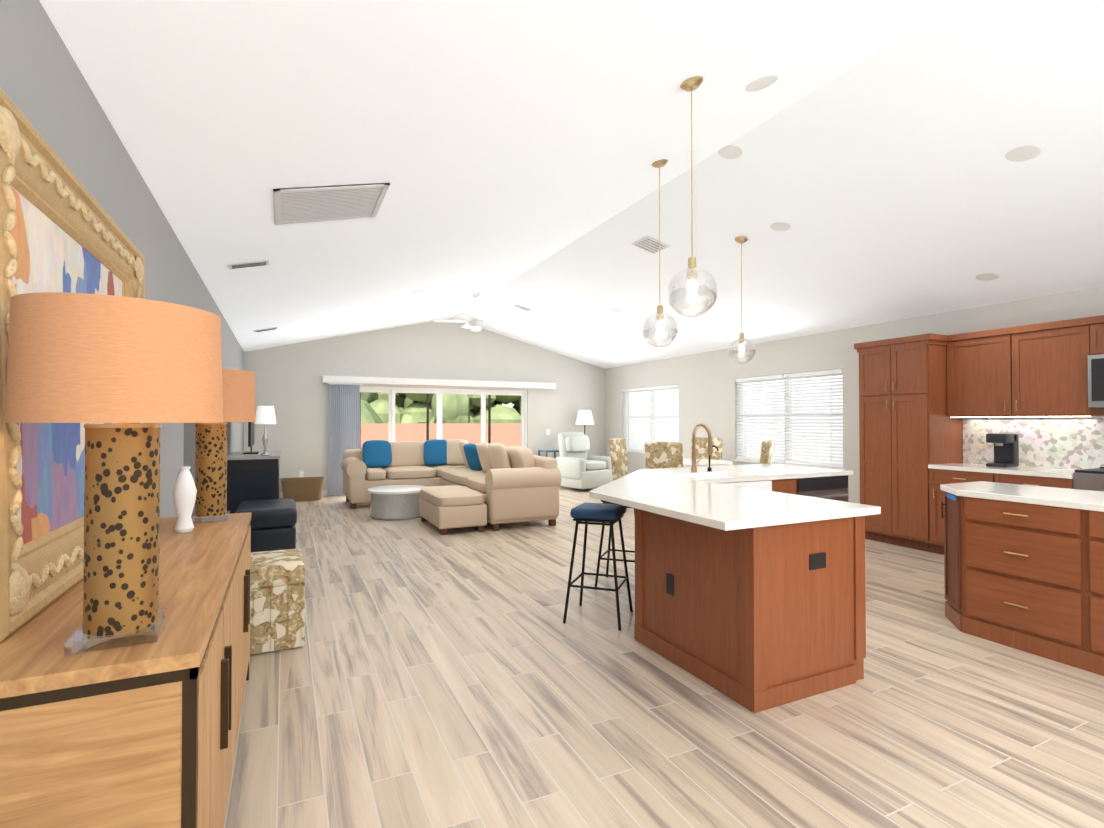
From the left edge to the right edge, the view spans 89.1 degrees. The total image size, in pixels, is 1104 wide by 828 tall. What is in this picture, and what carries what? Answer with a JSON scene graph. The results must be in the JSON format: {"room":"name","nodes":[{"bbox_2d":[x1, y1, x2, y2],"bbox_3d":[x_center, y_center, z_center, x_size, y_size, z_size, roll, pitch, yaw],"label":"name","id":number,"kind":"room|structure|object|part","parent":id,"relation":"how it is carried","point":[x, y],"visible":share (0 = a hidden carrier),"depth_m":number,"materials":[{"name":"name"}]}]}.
{"room":"open-plan living kitchen","nodes":[
{"label":"open-plan living kitchen","id":0,"kind":"room"},
{"bbox_2d":[0,0,243,517],"bbox_3d":[-2.595,0.121,3.827,0.140,2.500,12.680,0,-1,-25],"label":"wall","id":1,"kind":"structure","parent":0,"point":[45,87],"depth_m":2.14,"materials":[{"name":"paint"}]},
{"bbox_2d":[244,318,604,494],"bbox_3d":[-2.041,-0.206,11.038,7.050,3.350,0.140,0,-1,-25],"label":"wall","id":2,"kind":"structure","parent":0,"point":[291,387],"depth_m":10.64,"materials":[{"name":"paint"}]},
{"bbox_2d":[299,471,303,476],"bbox_3d":[-4.385,1.053,9.825,0.070,0.120,0.005,0,-1,-25],"label":"outlet","id":3,"kind":"object","parent":2,"relation":"attached to","point":[301,473],"depth_m":9.82,"materials":[{"name":"white plastic"}]},
{"bbox_2d":[279,490,336,497],"bbox_3d":[-4.514,1.402,9.755,1.440,0.100,0.015,0,-1,-25],"label":"baseboard","id":4,"kind":"structure","parent":2,"relation":"attached to","point":[324,492],"depth_m":9.96,"materials":[{"name":"white wood"}]},
{"bbox_2d":[338,386,526,494],"bbox_3d":[-2.205,0.484,10.956,3.686,1.968,0.090,0,-1,-25],"label":"window","id":5,"kind":"structure","parent":2,"relation":"in","point":[438,392],"depth_m":10.94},
{"bbox_2d":[322,375,555,388],"bbox_3d":[-2.003,-0.603,10.894,4.550,0.120,0.156,0,-1,-25],"label":"valance board","id":6,"kind":"object","parent":2,"relation":"attached to","point":[385,380],"visible":1,"depth_m":10.70,"materials":[{"name":"white wood"}]},
{"bbox_2d":[327,383,362,494],"bbox_3d":[-3.717,0.437,10.072,0.600,1.978,0.090,0,-1,-25],"label":"drape","id":7,"kind":"object","parent":6,"relation":"hanging from","point":[344,436],"visible":0.88,"depth_m":10.05,"materials":[{"name":"fabric"}]},
{"bbox_2d":[39,0,1103,368],"bbox_3d":[0.652,-1.586,5.394,7.330,1.024,12.680,0,-1,-25],"label":"ceiling","id":8,"kind":"structure","parent":0,"point":[511,150],"depth_m":3.50,"materials":[{"name":"paint"}]},
{"bbox_2d":[273,182,389,224],"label":"ceiling vent","id":9,"kind":"object","parent":8,"relation":"in","point":[297,205],"depth_m":3.54,"materials":[{"name":"white metal"}]},
{"bbox_2d":[433,293,512,330],"bbox_3d":[-1.187,-1.568,8.672,1.257,0.589,1.201,0,-1,-25],"label":"ceiling fan","id":10,"kind":"object","parent":8,"relation":"hanging from","point":[475,322],"visible":1,"depth_m":8.56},
{"bbox_2d":[611,308,622,311],"bbox_3d":[0.965,-1.544,8.356,0.174,0.044,0.179,0,-1,-31],"label":"recessed light","id":11,"kind":"object","parent":8,"relation":"in","point":[613,309],"depth_m":8.34,"materials":[{"name":"white plastic"}]},
{"bbox_2d":[631,235,669,253],"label":"ceiling vent","id":12,"kind":"object","parent":8,"relation":"in","point":[647,243],"depth_m":5.97,"materials":[{"name":"white metal"}]},
{"bbox_2d":[642,159,677,347],"bbox_3d":[0.802,-1.192,4.176,0.260,1.396,0.260,0,-1,-25],"label":"pendant light","id":13,"kind":"object","parent":8,"relation":"hanging from","point":[660,313],"visible":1,"depth_m":4.15,"materials":[{"name":"clear glass"}]},
{"bbox_3d":[0.802,-0.624,4.168,0.260,0.260,0.260,0,-1,-25],"label":"pendant globe","id":14,"kind":"part","parent":13,"relation":"part of","materials":[{"name":"clear glass"}]},
{"bbox_2d":[667,76,717,316],"bbox_3d":[0.738,-1.139,2.960,0.260,1.257,0.260,0,-1,-25],"label":"pendant light","id":15,"kind":"object","parent":8,"relation":"hanging from","point":[691,84],"visible":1,"depth_m":2.93,"materials":[{"name":"clear glass"}]},
{"bbox_3d":[0.738,-0.641,2.953,0.260,0.260,0.260,0,-1,-25],"label":"pendant globe","id":16,"kind":"part","parent":15,"relation":"part of","materials":[{"name":"clear glass"}]},
{"bbox_2d":[718,145,741,158],"bbox_3d":[1.330,-1.955,4.194,0.174,0.044,0.179,1,-1,-34],"label":"recessed light","id":17,"kind":"object","parent":8,"relation":"in","point":[728,151],"depth_m":4.19,"materials":[{"name":"white plastic"}]},
{"bbox_2d":[728,236,755,364],"bbox_3d":[1.838,-1.094,5.442,0.260,1.235,0.260,0,-1,-25],"label":"pendant light","id":18,"kind":"object","parent":8,"relation":"hanging from","point":[741,240],"visible":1,"depth_m":5.42,"materials":[{"name":"clear glass"}]},
{"bbox_3d":[1.838,-0.607,5.436,0.260,0.260,0.260,0,-1,-25],"label":"pendant globe","id":19,"kind":"part","parent":18,"relation":"part of","materials":[{"name":"clear glass"}]},
{"bbox_2d":[745,75,778,91],"bbox_3d":[1.185,-1.867,3.171,0.174,0.044,0.179,0,-1,-31],"label":"recessed light","id":20,"kind":"object","parent":8,"relation":"in","point":[761,83],"depth_m":3.16,"materials":[{"name":"white plastic"}]},
{"bbox_2d":[770,222,790,231],"bbox_3d":[2.063,-1.691,5.070,0.177,0.044,0.176,0,-1,26],"label":"recessed light","id":21,"kind":"object","parent":8,"relation":"in","point":[777,226],"depth_m":5.06,"materials":[{"name":"white plastic"}]},
{"bbox_2d":[975,273,998,280],"bbox_3d":[3.993,-1.258,5.151,0.174,0.044,0.179,0,-1,-31],"label":"recessed light","id":22,"kind":"object","parent":8,"relation":"in","point":[984,276],"depth_m":5.14,"materials":[{"name":"white plastic"}]},
{"bbox_2d":[1005,145,1041,161],"bbox_3d":[3.004,-1.660,3.579,0.174,0.044,0.179,0,-1,-31],"label":"recessed light","id":23,"kind":"object","parent":8,"relation":"in","point":[1022,153],"depth_m":3.57,"materials":[{"name":"white plastic"}]},
{"bbox_2d":[224,486,1103,827],"bbox_3d":[0.020,1.448,5.052,9.050,0.120,13.000,0,-1,-25],"label":"floor","id":24,"kind":"structure","parent":0,"point":[426,676],"depth_m":2.52,"materials":[{"name":"beige wood"}]},
{"bbox_2d":[0,512,251,827],"bbox_3d":[-1.338,0.920,1.922,0.480,0.850,1.950,0,-1,-25],"label":"console table","id":25,"kind":"object","parent":24,"relation":"on","point":[143,735],"visible":0.9,"depth_m":1.12,"materials":[{"name":"brown wood"}]},
{"bbox_2d":[0,88,147,641],"bbox_3d":[-1.495,-0.110,1.817,0.091,1.201,1.420,0,-1,-25],"label":"picture frame","id":26,"kind":"object","parent":25,"relation":"on","point":[61,230],"visible":0.48,"depth_m":1.47,"materials":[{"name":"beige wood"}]},
{"bbox_2d":[5,292,222,654],"bbox_3d":[-0.940,0.129,1.231,0.376,0.710,0.376,0,-1,-25],"label":"table lamp","id":27,"kind":"object","parent":25,"relation":"on","point":[123,362],"visible":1,"depth_m":1.16,"materials":[{"name":"orange fabric"}]},
{"bbox_3d":[-0.940,-0.104,1.234,0.376,0.245,0.376,0,-1,-25],"label":"table lamp shade","id":28,"kind":"part","parent":27,"relation":"part of","materials":[{"name":"fabric"}]},
{"bbox_2d":[172,466,196,532],"bbox_3d":[-1.563,0.362,2.388,0.090,0.275,0.090,0,-1,-25],"label":"vase","id":29,"kind":"object","parent":25,"relation":"on","point":[184,492],"visible":1,"depth_m":2.36,"materials":[{"name":"white ceramic"}]},
{"bbox_2d":[191,369,255,522],"bbox_3d":[-1.637,0.149,2.698,0.376,0.710,0.376,0,-1,-25],"label":"table lamp","id":30,"kind":"object","parent":25,"relation":"on","point":[238,389],"visible":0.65,"depth_m":2.64,"materials":[{"name":"orange fabric"}]},
{"bbox_3d":[-1.637,-0.084,2.701,0.376,0.245,0.376,0,-1,-25],"label":"table lamp shade","id":31,"kind":"part","parent":30,"relation":"part of","materials":[{"name":"fabric"}]},
{"bbox_2d":[227,451,280,513],"bbox_3d":[-3.703,0.955,6.998,0.568,0.920,1.240,0,-1,-25],"label":"media cabinet","id":32,"kind":"object","parent":24,"relation":"on","point":[252,476],"visible":0.52,"depth_m":6.46,"materials":[{"name":"black wood"}]},
{"bbox_2d":[243,422,258,453],"bbox_3d":[-3.781,0.185,7.066,0.160,0.619,0.830,0,-1,-25],"label":"screen","id":33,"kind":"object","parent":32,"relation":"on","point":[250,434],"visible":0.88,"depth_m":6.82,"materials":[{"name":"black plastic"}]},
{"bbox_2d":[255,406,275,455],"bbox_3d":[-3.381,0.198,6.620,0.230,0.580,0.230,0,-1,-25],"label":"table lamp","id":34,"kind":"object","parent":32,"relation":"on","point":[265,415],"visible":1,"depth_m":6.56,"materials":[{"name":"white fabric"}]},
{"bbox_3d":[-3.381,0.013,6.622,0.230,0.210,0.230,0,-1,-25],"label":"lamp shade","id":35,"kind":"part","parent":34,"relation":"part of","materials":[{"name":"white fabric"}]},
{"bbox_2d":[235,498,296,551],"bbox_3d":[-2.891,1.154,5.693,0.540,0.485,0.850,0,-1,-25],"label":"leather ottoman","id":36,"kind":"object","parent":24,"relation":"on","point":[273,522],"visible":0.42,"depth_m":5.37,"materials":[{"name":"leather"}]},
{"bbox_2d":[250,549,304,653],"bbox_3d":[-1.736,1.115,3.380,0.440,0.500,0.440,0,-1,-25],"label":"ottoman","id":37,"kind":"object","parent":24,"relation":"on","point":[277,600],"visible":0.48,"depth_m":3.23,"materials":[{"name":"fabric"}]},
{"bbox_2d":[280,477,323,500],"bbox_3d":[-4.218,1.268,9.485,0.670,0.360,0.450,0,-1,-25],"label":"woven basket","id":38,"kind":"object","parent":24,"relation":"on","point":[303,489],"visible":0.98,"depth_m":9.32,"materials":[{"name":"brown wicker"}]},
{"bbox_2d":[367,485,425,519],"bbox_3d":[-2.153,1.230,7.843,0.830,0.392,0.830,0,-1,-25],"label":"coffee table","id":39,"kind":"object","parent":24,"relation":"on","point":[394,502],"visible":0.9,"depth_m":7.53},
{"bbox_2d":[341,439,560,530],"bbox_3d":[-1.691,0.915,8.186,2.315,1.030,3.585,0,-1,-25],"label":"sectional sofa","id":40,"kind":"object","parent":24,"relation":"on","point":[513,484],"visible":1,"depth_m":8.21,"materials":[{"name":"fabric"}]},
{"bbox_2d":[419,485,486,534],"bbox_3d":[-1.279,1.184,7.112,0.610,0.465,1.150,0,-1,-25],"label":"ottoman","id":41,"kind":"object","parent":24,"relation":"on","point":[443,509],"visible":1,"depth_m":6.66,"materials":[{"name":"fabric"}]},
{"bbox_2d":[538,450,558,458],"bbox_3d":[-0.026,1.112,11.569,0.400,0.730,0.400,0,-1,-25],"label":"side table","id":42,"kind":"object","parent":24,"relation":"on","point":[546,451],"visible":0.33,"depth_m":11.46,"materials":[{"name":"grey metal"}]},
{"bbox_2d":[556,432,612,488],"bbox_3d":[0.609,0.890,11.081,0.890,1.059,0.930,1,-1,-37],"label":"recliner chair","id":43,"kind":"object","parent":24,"relation":"on","point":[578,467],"visible":0.81,"depth_m":10.84,"materials":[{"name":"fabric"}]},
{"bbox_2d":[576,410,593,433],"bbox_3d":[0.696,0.702,11.918,0.400,1.560,0.400,0,-1,-25],"label":"floor lamp","id":44,"kind":"object","parent":24,"relation":"on","point":[584,417],"visible":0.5,"depth_m":11.79,"materials":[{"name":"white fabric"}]},
{"bbox_3d":[0.696,0.072,11.927,0.400,0.300,0.400,0,-1,-25],"label":"floor lamp shade","id":45,"kind":"part","parent":44,"relation":"part of","materials":[{"name":"white fabric"}]},
{"bbox_2d":[563,503,632,629],"bbox_3d":[0.317,0.996,3.793,0.390,0.752,0.390,0,-1,20],"label":"bar stool","id":46,"kind":"object","parent":24,"relation":"on","point":[610,515],"visible":1,"depth_m":3.69,"materials":[{"name":"black metal"}]},
{"bbox_2d":[594,500,634,589],"bbox_3d":[0.577,1.006,4.526,0.390,0.752,0.390,0,-1,20],"label":"bar stool","id":47,"kind":"object","parent":24,"relation":"on","point":[600,556],"visible":0.25,"depth_m":4.43,"materials":[{"name":"black metal"}]},
{"bbox_2d":[609,438,628,480],"bbox_3d":[1.188,0.898,8.306,0.561,1.069,0.480,0,-1,30],"label":"dining chair","id":48,"kind":"object","parent":24,"relation":"on","point":[618,456],"visible":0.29,"depth_m":8.29,"materials":[{"name":"fabric"}]},
{"bbox_2d":[645,441,682,468],"bbox_3d":[1.500,0.882,7.175,0.480,1.069,0.561,0,-1,30],"label":"dining chair","id":49,"kind":"object","parent":24,"relation":"on","point":[663,454],"visible":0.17,"depth_m":6.94,"materials":[{"name":"fabric"}]},
{"bbox_2d":[644,459,731,466],"bbox_3d":[1.910,1.047,7.895,1.200,0.760,1.200,0,-1,-25],"label":"dining table","id":50,"kind":"object","parent":24,"relation":"on","point":[688,462],"visible":0.33,"depth_m":7.68,"materials":[{"name":"white metal"}]},
{"bbox_2d":[691,437,721,459],"bbox_3d":[2.319,0.902,8.619,0.480,1.069,0.561,0,-1,30],"label":"dining chair","id":51,"kind":"object","parent":24,"relation":"on","point":[701,446],"visible":0.15,"depth_m":8.78,"materials":[{"name":"fabric"}]},
{"bbox_2d":[634,475,865,712],"bbox_3d":[1.626,0.948,4.015,2.546,0.853,2.046,0,-1,-25],"label":"kitchen island","id":52,"kind":"object","parent":24,"relation":"on","point":[756,619],"visible":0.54,"depth_m":2.78,"materials":[{"name":"brown wood"}]},
{"bbox_2d":[589,464,880,530],"bbox_3d":[1.491,0.504,4.078,2.800,0.038,2.394,0,-1,-25],"label":"island countertop","id":53,"kind":"structure","parent":52,"relation":"on","point":[678,493],"depth_m":3.17,"materials":[{"name":"white stone"}]},
{"bbox_2d":[691,423,718,471],"bbox_3d":[1.321,0.285,4.729,0.214,0.414,0.244,0,-1,-25],"label":"faucet","id":54,"kind":"object","parent":53,"relation":"on","point":[694,462],"visible":1,"depth_m":4.76,"materials":[{"name":"brown metal"}]},
{"bbox_2d":[759,440,773,463],"bbox_3d":[2.632,0.887,7.487,0.561,1.069,0.480,0,-1,30],"label":"dining chair","id":55,"kind":"object","parent":24,"relation":"on","point":[766,454],"visible":0.25,"depth_m":7.19,"materials":[{"name":"fabric"}]},
{"bbox_2d":[854,335,925,470],"bbox_3d":[3.861,-0.124,6.112,0.611,1.348,0.793,0,-1,-25],"label":"tall cabinet","id":56,"kind":"object","parent":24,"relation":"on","point":[892,372],"depth_m":5.95,"materials":[{"name":"brown wood"}]},
{"bbox_2d":[860,463,925,550],"bbox_3d":[3.876,0.332,6.094,0.595,2.140,0.758,0,-1,-25],"label":"base cabinet","id":57,"kind":"object","parent":24,"relation":"on","point":[900,492],"depth_m":5.92,"materials":[{"name":"brown wood"}]},
{"bbox_2d":[922,330,989,474],"bbox_3d":[4.155,-0.132,5.495,0.611,1.348,0.574,0,-1,-25],"label":"upper cabinet","id":58,"kind":"object","parent":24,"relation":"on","point":[934,409],"depth_m":5.67,"materials":[{"name":"brown wood"}]},
{"bbox_2d":[926,471,989,554],"bbox_3d":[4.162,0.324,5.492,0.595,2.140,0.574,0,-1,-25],"label":"base cabinet","id":59,"kind":"object","parent":24,"relation":"on","point":[934,496],"depth_m":5.56,"materials":[{"name":"brown wood"}]},
{"bbox_2d":[986,433,1018,467],"bbox_3d":[4.290,0.344,5.349,0.225,0.315,0.170,0,-1,-25],"label":"coffee maker","id":60,"kind":"object","parent":59,"relation":"on","point":[1006,450],"visible":1,"depth_m":5.31,"materials":[{"name":"black metal"}]},
{"bbox_2d":[941,492,1103,675],"bbox_3d":[3.196,0.934,2.943,0.710,0.851,2.049,0,-1,-25],"label":"base cabinet","id":61,"kind":"object","parent":24,"relation":"on","point":[1026,577],"visible":0.96,"depth_m":3.20,"materials":[{"name":"brown wood"}]},
{"bbox_2d":[940,481,1103,511],"bbox_3d":[3.217,0.488,2.965,0.720,0.038,2.060,0,-1,-25],"label":"countertop","id":62,"kind":"structure","parent":61,"relation":"on","point":[1090,500],"depth_m":3.35,"materials":[{"name":"white stone"}]},
{"bbox_2d":[990,320,1069,478],"bbox_3d":[4.400,-0.139,4.980,0.611,1.348,0.568,0,-1,-25],"label":"upper cabinet","id":63,"kind":"object","parent":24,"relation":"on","point":[1028,362],"depth_m":5.17,"materials":[{"name":"brown wood"}]},
{"bbox_2d":[990,475,1069,488],"bbox_3d":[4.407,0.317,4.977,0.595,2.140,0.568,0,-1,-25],"label":"base cabinet","id":64,"kind":"object","parent":24,"relation":"on","point":[1011,479],"depth_m":4.85,"materials":[{"name":"brown wood"}]},
{"bbox_2d":[1066,315,1103,482],"bbox_3d":[4.686,-0.147,4.378,0.611,1.348,0.772,0,-1,-25],"label":"upper cabinet","id":65,"kind":"object","parent":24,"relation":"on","point":[1084,336],"depth_m":4.81,"materials":[{"name":"brown wood"}]},
{"bbox_2d":[1070,479,1103,491],"bbox_3d":[4.689,0.926,4.367,0.604,0.905,0.752,0,-1,-25],"label":"base cabinet","id":66,"kind":"object","parent":24,"relation":"on","point":[1081,486],"depth_m":4.51,"materials":[{"name":"brown wood"}]},
{"bbox_2d":[605,286,1103,503],"bbox_3d":[3.898,0.163,6.914,0.140,2.500,12.680,0,-1,-25],"label":"wall","id":67,"kind":"structure","parent":0,"point":[705,381],"depth_m":7.86,"materials":[{"name":"paint"}]},
{"bbox_2d":[625,387,678,452],"bbox_3d":[1.926,0.121,11.016,0.170,1.300,1.960,0,-1,-25],"label":"window","id":68,"kind":"structure","parent":67,"relation":"in","point":[650,421],"depth_m":11.04,"materials":[{"name":"white plastic"}]},
{"bbox_2d":[622,384,678,451],"bbox_3d":[1.911,0.108,11.008,0.055,1.270,1.876,0,-1,-25],"label":"window blinds","id":69,"kind":"object","parent":68,"relation":"attached to","point":[629,429],"visible":0.73,"depth_m":10.97,"materials":[{"name":"white plastic"}]},
{"bbox_2d":[732,373,844,469],"bbox_3d":[3.344,0.081,8.036,0.170,1.300,1.960,0,-1,-25],"label":"window","id":70,"kind":"structure","parent":67,"relation":"in","point":[750,461],"depth_m":8.06,"materials":[{"name":"white plastic"}]},
{"bbox_2d":[735,369,842,467],"bbox_3d":[3.328,0.068,8.029,0.055,1.270,1.876,0,-1,-25],"label":"window blinds","id":71,"kind":"object","parent":70,"relation":"attached to","point":[751,435],"visible":0.81,"depth_m":7.86,"materials":[{"name":"white plastic"}]},
{"label":"outside","id":72,"kind":"structure","parent":0,"visible":0},
{"bbox_3d":[-5.735,1.670,19.887,24.000,0.120,19.060,0,-1,-25],"label":"patio","id":73,"kind":"object","parent":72,"visible":0},
{"bbox_2d":[360,392,490,448],"bbox_3d":[-3.062,0.062,13.822,9.650,2.930,0.050,0,-1,-25],"label":"posts","id":74,"kind":"object","parent":73,"relation":"on","point":[489,419],"visible":0.1,"depth_m":13.82,"materials":[{"name":"brown metal"}]},
{"bbox_2d":[361,392,628,422],"bbox_3d":[-5.866,-1.035,20.039,23.721,5.940,6.921,0,-1,-25],"label":"trees","id":75,"kind":"object","parent":73,"relation":"on","point":[456,408],"visible":0.1,"depth_m":18.91,"materials":[{"name":"green plant"}]},
{"bbox_2d":[361,423,629,446],"bbox_3d":[-3.858,0.911,15.951,24.000,1.290,0.200,0,-1,-25],"label":"fence","id":76,"kind":"object","parent":73,"relation":"on","point":[506,434],"visible":0.11,"depth_m":16.25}
]}

